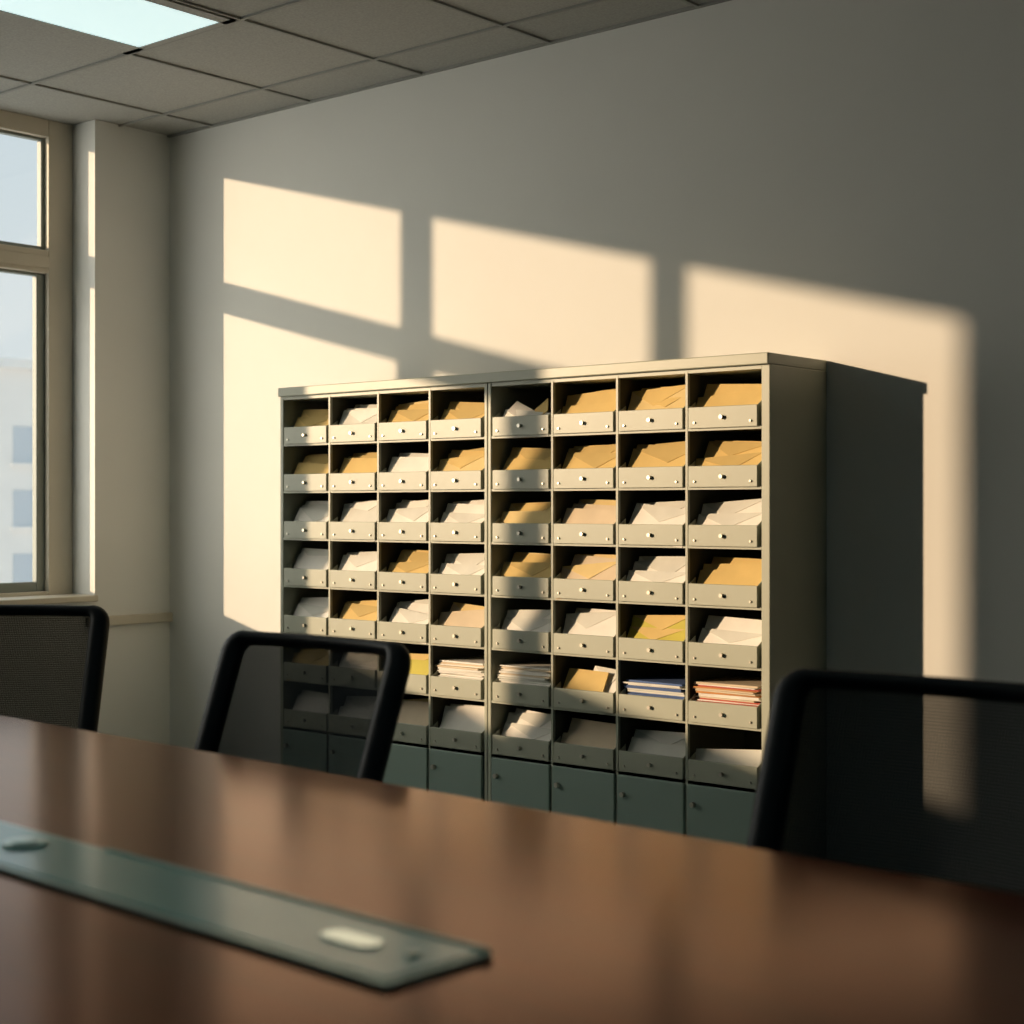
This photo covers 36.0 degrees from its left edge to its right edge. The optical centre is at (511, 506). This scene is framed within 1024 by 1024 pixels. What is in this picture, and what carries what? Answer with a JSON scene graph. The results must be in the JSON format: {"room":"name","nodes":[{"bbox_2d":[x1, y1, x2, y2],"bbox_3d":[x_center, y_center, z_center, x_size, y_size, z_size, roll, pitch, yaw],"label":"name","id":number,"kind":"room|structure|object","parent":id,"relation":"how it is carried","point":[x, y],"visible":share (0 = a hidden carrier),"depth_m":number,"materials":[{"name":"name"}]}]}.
{"room":"meeting room","nodes":[
{"label":"meeting room","id":0,"kind":"room"},
{"bbox_2d":[40,120,169,744],"bbox_3d":[-4.108,-0.275,4.041,0.405,2.850,7.630,0,0,40],"label":"wall","id":1,"kind":"structure","parent":0,"point":[121,175],"depth_m":6.64,"materials":[{"name":"paint"}]},
{"bbox_2d":[0,129,44,592],"bbox_3d":[-2.349,-0.593,6.103,0.032,1.885,1.210,0,0,40],"label":"window","id":2,"kind":"structure","parent":1,"relation":"in","point":[38,280],"depth_m":6.54,"materials":[{"name":"silver metal"}]},
{"bbox_2d":[0,110,72,596],"bbox_3d":[-2.305,-0.609,6.109,0.050,1.998,1.377,0,0,40],"label":"frame","id":3,"kind":"object","parent":1,"relation":"attached to","point":[56,261],"visible":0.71,"depth_m":6.56,"materials":[{"name":"beige paint"}]},
{"bbox_2d":[0,594,97,604],"bbox_3d":[-3.023,0.378,5.100,0.185,0.025,3.840,0,0,40],"label":"window sill","id":4,"kind":"structure","parent":1,"relation":"attached to","point":[61,598],"depth_m":6.35,"materials":[{"name":"beige paint"}]},
{"bbox_2d":[109,612,172,625],"bbox_3d":[-1.611,0.475,6.643,0.025,0.040,0.429,0,0,40],"label":"trim","id":5,"kind":"structure","parent":1,"relation":"attached to","point":[167,616],"depth_m":6.67,"materials":[{"name":"beige paint"}]},
{"bbox_2d":[0,0,730,137],"bbox_3d":[-0.724,-1.649,1.194,9.250,0.102,7.880,0,0,40],"label":"ceiling","id":6,"kind":"structure","parent":0,"point":[277,55],"depth_m":5.56,"materials":[{"name":"tile"}]},
{"bbox_2d":[0,0,235,54],"bbox_3d":[-1.519,-1.600,4.904,0.590,0.011,1.196,0,0,40],"label":"ceiling light","id":7,"kind":"object","parent":6,"relation":"in","point":[127,27],"depth_m":5.17,"materials":[{"name":"white plastic"}]},
{"bbox_2d":[170,0,1023,748],"bbox_3d":[1.781,-0.275,4.137,9.250,2.850,0.150,0,0,40],"label":"wall","id":8,"kind":"structure","parent":0,"point":[840,183],"depth_m":5.09,"materials":[{"name":"paint"}]},
{"bbox_3d":[-0.724,1.200,1.194,9.250,0.100,7.880,0,0,40],"label":"floor","id":9,"kind":"structure","parent":0,"visible":0},
{"bbox_2d":[0,605,109,731],"bbox_3d":[-1.278,0.698,3.711,0.583,0.904,0.611,0,0,3],"label":"office chair","id":10,"kind":"object","parent":9,"relation":"on","point":[53,657],"visible":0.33,"depth_m":3.93,"materials":[{"name":"black fabric"}]},
{"bbox_2d":[194,630,410,782],"bbox_3d":[-0.542,0.698,2.819,0.583,0.904,0.611,0,0,40],"label":"office chair","id":11,"kind":"object","parent":9,"relation":"on","point":[328,704],"visible":0.34,"depth_m":3.01,"materials":[{"name":"black plastic"}]},
{"bbox_2d":[0,715,1023,1023],"bbox_3d":[-0.086,0.775,1.288,4.600,0.750,1.344,0,0,43],"label":"conference table","id":12,"kind":"object","parent":9,"relation":"on","point":[581,920],"visible":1,"depth_m":1.54,"materials":[{"name":"brown wood"}]},
{"bbox_2d":[0,821,492,989],"bbox_3d":[-0.471,0.393,1.730,1.124,0.012,0.132,0,0,43],"label":"panel","id":13,"kind":"object","parent":12,"relation":"on","point":[375,952],"visible":1,"depth_m":1.53,"materials":[{"name":"green"}]},
{"bbox_2d":[278,352,825,845],"bbox_3d":[0.037,0.354,5.292,2.100,1.592,0.348,0,0,40],"label":"cabinet","id":14,"kind":"object","parent":9,"relation":"on","point":[689,796],"visible":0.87,"depth_m":4.99,"materials":[{"name":"metal"}]},
{"bbox_2d":[746,668,1023,894],"bbox_3d":[0.424,0.692,1.964,0.583,0.916,0.611,0,0,40],"label":"office chair","id":15,"kind":"object","parent":9,"relation":"on","point":[912,775],"visible":0.5,"depth_m":2.18,"materials":[{"name":"black fabric"}]},
{"label":"outside","id":16,"kind":"structure","parent":0,"visible":0},
{"bbox_2d":[0,357,31,582],"bbox_3d":[-18.633,4.150,55.252,8.600,18.000,44.600,0,0,40],"label":"office building","id":17,"kind":"structure","parent":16,"point":[15,374],"depth_m":51.75,"materials":[{"name":"grey"}]}
]}

